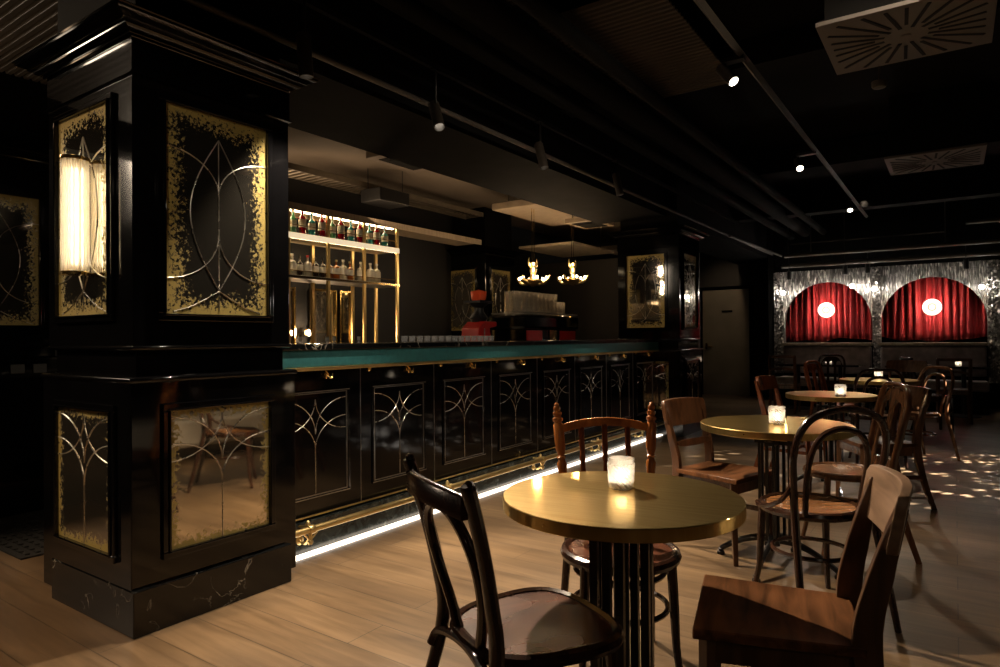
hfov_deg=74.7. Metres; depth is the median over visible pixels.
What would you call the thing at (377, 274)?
bottle
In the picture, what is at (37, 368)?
socket
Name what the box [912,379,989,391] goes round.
seat cushion
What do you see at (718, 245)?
trim
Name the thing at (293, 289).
wall mirror
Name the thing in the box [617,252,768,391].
wall
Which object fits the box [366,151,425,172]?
ceiling cassette
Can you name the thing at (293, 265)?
bottle
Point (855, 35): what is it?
ceiling vent
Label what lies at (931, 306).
lamp
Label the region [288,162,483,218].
cable tray
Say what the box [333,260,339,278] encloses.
bottle
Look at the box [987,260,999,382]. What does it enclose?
pilaster
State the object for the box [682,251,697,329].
mirror
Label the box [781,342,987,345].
ledge
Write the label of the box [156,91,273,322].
mirror
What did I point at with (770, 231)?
wall
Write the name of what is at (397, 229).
shelf
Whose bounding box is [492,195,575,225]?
wood panel
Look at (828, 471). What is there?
chair
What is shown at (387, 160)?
ceiling vent
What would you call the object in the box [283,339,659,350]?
countertop
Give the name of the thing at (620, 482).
glass
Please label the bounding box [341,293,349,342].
mirror glass
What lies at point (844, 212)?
hanger
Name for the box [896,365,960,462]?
bentwood chair
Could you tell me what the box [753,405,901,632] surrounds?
bentwood chair
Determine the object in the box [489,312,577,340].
espresso machine
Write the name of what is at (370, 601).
floor
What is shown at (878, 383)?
bistro table
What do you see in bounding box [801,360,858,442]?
chair
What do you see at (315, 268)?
bottle
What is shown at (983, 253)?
ceiling beam
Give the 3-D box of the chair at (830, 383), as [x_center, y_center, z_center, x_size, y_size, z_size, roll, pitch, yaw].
[4.876,0.741,9.637,0.400,0.889,0.502,-1,0,27]
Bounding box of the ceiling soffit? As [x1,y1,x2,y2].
[279,0,665,223]
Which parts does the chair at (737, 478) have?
post, rail, post, seat, leg, leg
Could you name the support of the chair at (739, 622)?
on the floor
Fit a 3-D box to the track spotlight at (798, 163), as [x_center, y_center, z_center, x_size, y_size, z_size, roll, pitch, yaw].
[2.759,-1.552,5.942,0.199,0.176,0.153,-1,-1,35]
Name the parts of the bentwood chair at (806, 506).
leg, seat panel, leg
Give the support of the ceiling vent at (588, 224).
in the ceiling cassette at (578, 222)
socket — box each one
[10,364,24,373]
[33,364,46,372]
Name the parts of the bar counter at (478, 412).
panel moulding, panel moulding, panel moulding, foot rail, panel moulding, panel moulding, panel moulding, panel moulding, panel moulding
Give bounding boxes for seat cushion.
[776,376,867,387]
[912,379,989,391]
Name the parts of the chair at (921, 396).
leg, leg, seat, post, post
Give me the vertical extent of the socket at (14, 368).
0.060 m
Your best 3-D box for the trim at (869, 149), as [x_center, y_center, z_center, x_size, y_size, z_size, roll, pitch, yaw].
[5.350,-1.954,5.907,7.500,0.250,0.240,-1,-1,35]
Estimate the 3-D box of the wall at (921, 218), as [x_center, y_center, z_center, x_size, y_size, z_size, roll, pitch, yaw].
[6.197,-0.961,10.709,3.240,2.220,0.060,-1,-1,35]
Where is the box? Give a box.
[361,168,408,208]
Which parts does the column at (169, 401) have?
cornice, head casing, bead moulding, bead moulding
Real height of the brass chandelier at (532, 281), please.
0.952 m
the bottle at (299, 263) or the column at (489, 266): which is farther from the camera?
the column at (489, 266)
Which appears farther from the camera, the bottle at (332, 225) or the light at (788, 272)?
the light at (788, 272)
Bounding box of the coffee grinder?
[461,290,496,340]
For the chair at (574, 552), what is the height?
0.908 m
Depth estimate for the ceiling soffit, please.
4.60 m
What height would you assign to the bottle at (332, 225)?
0.230 m
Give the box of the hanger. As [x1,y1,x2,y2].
[844,212,844,249]
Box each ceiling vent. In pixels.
[379,158,421,169]
[573,221,607,227]
[815,0,996,74]
[884,80,986,175]
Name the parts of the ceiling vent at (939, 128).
plate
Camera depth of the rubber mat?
3.86 m
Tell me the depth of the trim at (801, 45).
4.54 m
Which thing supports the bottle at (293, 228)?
on the shelf
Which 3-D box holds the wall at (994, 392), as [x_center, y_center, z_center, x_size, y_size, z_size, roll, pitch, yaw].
[6.450,-0.020,11.055,3.240,2.400,0.080,-1,-1,35]
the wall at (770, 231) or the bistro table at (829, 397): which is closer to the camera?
the bistro table at (829, 397)
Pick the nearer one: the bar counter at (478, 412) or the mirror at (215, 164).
the mirror at (215, 164)
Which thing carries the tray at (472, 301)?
on the coffee grinder
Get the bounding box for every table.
[503,471,746,666]
[701,415,855,581]
[775,363,816,409]
[785,391,877,496]
[822,363,862,390]
[839,377,920,453]
[940,365,988,417]
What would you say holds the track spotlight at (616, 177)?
attached to the track at (312, 4)
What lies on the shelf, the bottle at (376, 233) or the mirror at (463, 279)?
the bottle at (376, 233)
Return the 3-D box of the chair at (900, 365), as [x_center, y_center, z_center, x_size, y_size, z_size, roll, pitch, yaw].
[4.545,0.739,7.401,0.410,0.861,0.498,-1,-1,45]
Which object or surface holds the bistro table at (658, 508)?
on the floor
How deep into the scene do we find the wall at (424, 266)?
8.71 m
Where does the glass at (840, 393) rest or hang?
on the bistro table at (829, 397)
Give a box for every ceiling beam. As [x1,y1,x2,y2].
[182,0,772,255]
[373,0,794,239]
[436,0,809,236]
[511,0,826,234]
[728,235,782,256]
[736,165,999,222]
[781,250,999,268]
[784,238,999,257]
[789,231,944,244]
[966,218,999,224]
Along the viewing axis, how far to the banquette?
10.26 m
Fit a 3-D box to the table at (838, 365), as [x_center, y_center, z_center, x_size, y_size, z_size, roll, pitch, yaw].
[5.237,0.827,10.081,0.560,0.710,0.580,-1,-1,35]
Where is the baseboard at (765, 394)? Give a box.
[754,392,768,396]
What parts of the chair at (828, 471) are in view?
leg, leg, seat panel, frame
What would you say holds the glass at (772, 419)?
on the bistro table at (759, 428)
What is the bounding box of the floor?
[0,394,999,666]
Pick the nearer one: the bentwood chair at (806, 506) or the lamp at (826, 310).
the bentwood chair at (806, 506)
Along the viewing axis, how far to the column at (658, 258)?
7.77 m
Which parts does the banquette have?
backrest, backrest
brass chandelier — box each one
[517,208,549,286]
[557,225,587,284]
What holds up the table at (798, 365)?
on the floor
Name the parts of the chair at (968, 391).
post, rail, seat, rail, leg, post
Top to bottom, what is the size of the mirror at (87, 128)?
0.928 m
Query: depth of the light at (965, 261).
9.72 m
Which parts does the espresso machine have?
casing, cup rail, panel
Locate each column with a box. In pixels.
[11,0,320,639]
[447,207,523,340]
[606,157,709,436]
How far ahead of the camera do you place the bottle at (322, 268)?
6.64 m
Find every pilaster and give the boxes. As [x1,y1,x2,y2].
[773,273,783,372]
[872,267,880,367]
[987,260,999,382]
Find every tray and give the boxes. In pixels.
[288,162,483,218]
[464,300,492,302]
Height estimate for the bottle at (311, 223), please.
0.225 m
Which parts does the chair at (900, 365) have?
post, post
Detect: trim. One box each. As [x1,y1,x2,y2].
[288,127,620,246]
[559,0,999,117]
[686,114,999,188]
[695,188,767,263]
[700,285,754,395]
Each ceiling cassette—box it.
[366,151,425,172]
[565,215,613,228]
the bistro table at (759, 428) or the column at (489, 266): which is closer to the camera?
the bistro table at (759, 428)
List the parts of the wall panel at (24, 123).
head casing, cornice, bead moulding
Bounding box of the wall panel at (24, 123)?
[0,71,54,356]
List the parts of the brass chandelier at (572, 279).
horn arm, lamp shade, horn arm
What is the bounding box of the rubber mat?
[0,509,43,559]
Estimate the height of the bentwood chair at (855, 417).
0.867 m
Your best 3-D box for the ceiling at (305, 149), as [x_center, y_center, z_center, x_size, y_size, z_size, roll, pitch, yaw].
[0.227,-1.820,8.608,2.600,0.060,11.800,-1,-1,35]
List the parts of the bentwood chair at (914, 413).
leg, seat panel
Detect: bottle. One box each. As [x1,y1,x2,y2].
[290,209,296,232]
[290,253,296,274]
[297,255,302,274]
[298,211,305,233]
[303,255,311,275]
[308,213,315,235]
[312,257,318,276]
[318,215,325,236]
[319,258,325,276]
[330,217,335,238]
[330,265,332,277]
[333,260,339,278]
[337,218,344,239]
[339,260,347,278]
[347,221,354,241]
[347,261,352,279]
[356,222,362,242]
[357,262,361,280]
[366,224,372,243]
[366,263,374,281]
[373,225,379,244]
[374,264,380,281]
[381,227,387,246]
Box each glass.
[291,289,292,343]
[315,291,333,342]
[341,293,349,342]
[607,455,633,490]
[768,406,784,424]
[834,384,845,396]
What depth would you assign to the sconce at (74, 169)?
2.68 m
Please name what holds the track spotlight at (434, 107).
attached to the track at (312, 4)
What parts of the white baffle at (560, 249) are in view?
casing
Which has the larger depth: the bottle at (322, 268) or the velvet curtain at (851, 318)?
the velvet curtain at (851, 318)
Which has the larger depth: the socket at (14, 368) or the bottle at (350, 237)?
the bottle at (350, 237)
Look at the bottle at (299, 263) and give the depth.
6.40 m
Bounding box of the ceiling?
[418,0,999,197]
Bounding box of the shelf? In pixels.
[288,201,481,343]
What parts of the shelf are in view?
post, post, post, guard rail, post, post, post, post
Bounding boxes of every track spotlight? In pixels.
[293,0,313,79]
[428,64,444,131]
[534,117,548,169]
[611,157,623,195]
[716,54,745,86]
[794,151,816,171]
[846,198,852,212]
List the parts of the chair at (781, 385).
post, leg, rail, rail, seat, post, leg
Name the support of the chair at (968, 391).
on the floor
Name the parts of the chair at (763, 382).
post, post, leg, leg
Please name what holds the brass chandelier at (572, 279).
hanging from the wood panel at (521, 208)
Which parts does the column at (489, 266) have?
head casing, cornice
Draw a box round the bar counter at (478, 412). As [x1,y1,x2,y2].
[283,339,664,560]
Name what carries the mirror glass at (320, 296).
attached to the wall mirror at (320, 294)
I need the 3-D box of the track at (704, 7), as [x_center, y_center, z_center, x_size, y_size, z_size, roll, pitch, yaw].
[2.658,-1.650,5.644,0.048,0.048,8.700,-1,-1,35]
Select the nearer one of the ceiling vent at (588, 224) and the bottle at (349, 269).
the bottle at (349, 269)
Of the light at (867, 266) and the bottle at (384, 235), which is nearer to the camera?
the bottle at (384, 235)
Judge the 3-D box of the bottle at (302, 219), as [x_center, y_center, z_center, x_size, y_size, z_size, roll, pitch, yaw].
[-1.940,-1.106,6.436,0.074,0.270,0.075,0,-1,-41]
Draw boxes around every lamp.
[818,302,834,317]
[922,299,941,314]
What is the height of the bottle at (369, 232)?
0.225 m
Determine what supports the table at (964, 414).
on the floor
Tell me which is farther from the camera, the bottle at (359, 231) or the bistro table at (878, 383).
the bottle at (359, 231)
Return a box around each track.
[301,0,738,223]
[693,0,867,217]
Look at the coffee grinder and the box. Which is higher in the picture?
the box
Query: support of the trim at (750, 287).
attached to the wall at (714, 271)
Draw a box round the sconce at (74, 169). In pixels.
[59,154,90,275]
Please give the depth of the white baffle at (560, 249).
10.19 m
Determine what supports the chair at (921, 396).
on the floor
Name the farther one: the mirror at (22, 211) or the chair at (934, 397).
the chair at (934, 397)
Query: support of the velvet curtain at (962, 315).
hanging from the wall at (921, 218)
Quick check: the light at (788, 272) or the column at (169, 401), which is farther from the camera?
the light at (788, 272)
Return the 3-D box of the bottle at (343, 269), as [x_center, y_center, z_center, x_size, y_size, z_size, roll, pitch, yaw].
[-1.647,-0.669,6.885,0.089,0.210,0.088,-1,0,18]
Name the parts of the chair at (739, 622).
leg, seat, post, post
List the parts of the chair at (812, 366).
frame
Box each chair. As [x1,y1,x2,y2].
[403,453,623,666]
[553,401,682,666]
[661,397,772,566]
[692,465,912,666]
[753,375,827,466]
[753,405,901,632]
[768,355,800,413]
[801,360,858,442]
[801,381,921,563]
[817,354,846,415]
[836,385,936,509]
[848,368,907,469]
[885,360,927,433]
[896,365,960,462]
[899,357,954,432]
[936,358,972,424]
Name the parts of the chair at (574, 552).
turned post, leg, leg, crest rail, seat panel, turned post, leg, leg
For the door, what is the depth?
12.82 m
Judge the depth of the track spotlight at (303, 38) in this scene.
2.99 m
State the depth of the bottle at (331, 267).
6.71 m
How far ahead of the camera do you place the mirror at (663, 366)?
7.68 m
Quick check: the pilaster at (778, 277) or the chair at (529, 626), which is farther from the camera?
the pilaster at (778, 277)
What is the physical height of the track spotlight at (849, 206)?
0.174 m
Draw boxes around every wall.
[55,178,616,355]
[540,253,699,347]
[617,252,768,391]
[768,220,779,400]
[773,196,999,342]
[780,337,999,408]
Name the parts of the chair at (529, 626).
post, crest rail, post, seat panel, leg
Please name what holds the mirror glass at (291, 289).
attached to the wall mirror at (293, 289)
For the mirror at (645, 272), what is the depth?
7.82 m
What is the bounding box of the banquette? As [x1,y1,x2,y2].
[776,346,989,414]
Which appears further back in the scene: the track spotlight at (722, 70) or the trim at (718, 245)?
the trim at (718, 245)
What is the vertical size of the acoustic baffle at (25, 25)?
0.028 m
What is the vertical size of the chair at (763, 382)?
0.811 m
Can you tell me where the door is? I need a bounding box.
[702,289,749,395]
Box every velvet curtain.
[786,282,871,341]
[881,277,987,340]
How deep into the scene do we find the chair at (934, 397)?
7.70 m
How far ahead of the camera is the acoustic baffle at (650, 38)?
4.12 m
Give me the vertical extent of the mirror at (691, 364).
0.628 m
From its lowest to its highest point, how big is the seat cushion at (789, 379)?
0.140 m
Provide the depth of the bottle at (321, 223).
6.61 m
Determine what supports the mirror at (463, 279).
attached to the column at (489, 266)
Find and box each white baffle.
[519,221,613,257]
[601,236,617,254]
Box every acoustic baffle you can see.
[0,0,57,84]
[538,0,726,101]
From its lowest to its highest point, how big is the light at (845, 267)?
0.335 m
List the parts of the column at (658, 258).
head casing, cornice, bead moulding, bead moulding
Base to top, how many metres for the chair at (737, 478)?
0.801 m
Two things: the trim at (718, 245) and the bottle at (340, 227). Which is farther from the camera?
the trim at (718, 245)
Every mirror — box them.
[0,189,44,329]
[53,92,114,323]
[53,399,116,563]
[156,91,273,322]
[162,394,275,559]
[291,287,295,343]
[309,289,336,342]
[338,291,350,342]
[450,267,476,332]
[489,267,511,332]
[624,251,667,330]
[655,359,671,411]
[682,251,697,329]
[684,357,699,396]
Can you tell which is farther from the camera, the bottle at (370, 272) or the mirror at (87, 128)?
the bottle at (370, 272)
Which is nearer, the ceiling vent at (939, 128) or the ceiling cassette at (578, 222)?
the ceiling vent at (939, 128)
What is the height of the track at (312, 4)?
0.030 m
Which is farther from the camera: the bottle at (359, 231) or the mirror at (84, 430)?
the bottle at (359, 231)
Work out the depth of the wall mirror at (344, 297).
7.75 m
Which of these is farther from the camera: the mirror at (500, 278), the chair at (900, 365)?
the mirror at (500, 278)
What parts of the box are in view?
casing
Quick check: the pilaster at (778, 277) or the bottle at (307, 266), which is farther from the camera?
the pilaster at (778, 277)
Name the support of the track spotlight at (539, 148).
attached to the track at (312, 4)
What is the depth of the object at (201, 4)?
3.72 m
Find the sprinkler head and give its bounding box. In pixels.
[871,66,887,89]
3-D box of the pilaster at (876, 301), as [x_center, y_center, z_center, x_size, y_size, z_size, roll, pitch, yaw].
[6.142,-0.260,10.691,0.116,1.640,0.016,-1,-1,35]
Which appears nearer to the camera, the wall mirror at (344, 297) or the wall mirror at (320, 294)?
the wall mirror at (320, 294)
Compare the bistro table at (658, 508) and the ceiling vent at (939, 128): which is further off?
the ceiling vent at (939, 128)
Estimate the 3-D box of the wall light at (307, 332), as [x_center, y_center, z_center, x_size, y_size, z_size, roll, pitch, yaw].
[-2.119,-0.012,7.238,0.070,0.081,0.060,-1,-1,35]
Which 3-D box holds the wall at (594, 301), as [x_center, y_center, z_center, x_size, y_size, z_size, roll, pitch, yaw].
[1.890,-0.012,10.798,2.800,2.450,0.100,-1,-1,35]
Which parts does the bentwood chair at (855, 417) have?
leg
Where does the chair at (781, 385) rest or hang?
on the floor
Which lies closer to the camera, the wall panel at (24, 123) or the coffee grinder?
the wall panel at (24, 123)
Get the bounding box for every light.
[304,329,310,335]
[787,271,790,279]
[843,260,847,274]
[865,252,869,272]
[963,245,968,268]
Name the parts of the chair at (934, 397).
rail, post, leg, seat, leg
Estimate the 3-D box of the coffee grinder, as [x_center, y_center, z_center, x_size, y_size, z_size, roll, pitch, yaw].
[-0.197,-0.055,6.028,0.207,0.700,0.319,-1,-1,35]
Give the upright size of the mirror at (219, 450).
0.628 m
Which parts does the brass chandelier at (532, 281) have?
horn arm, lamp shade, horn arm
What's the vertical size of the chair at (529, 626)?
0.860 m

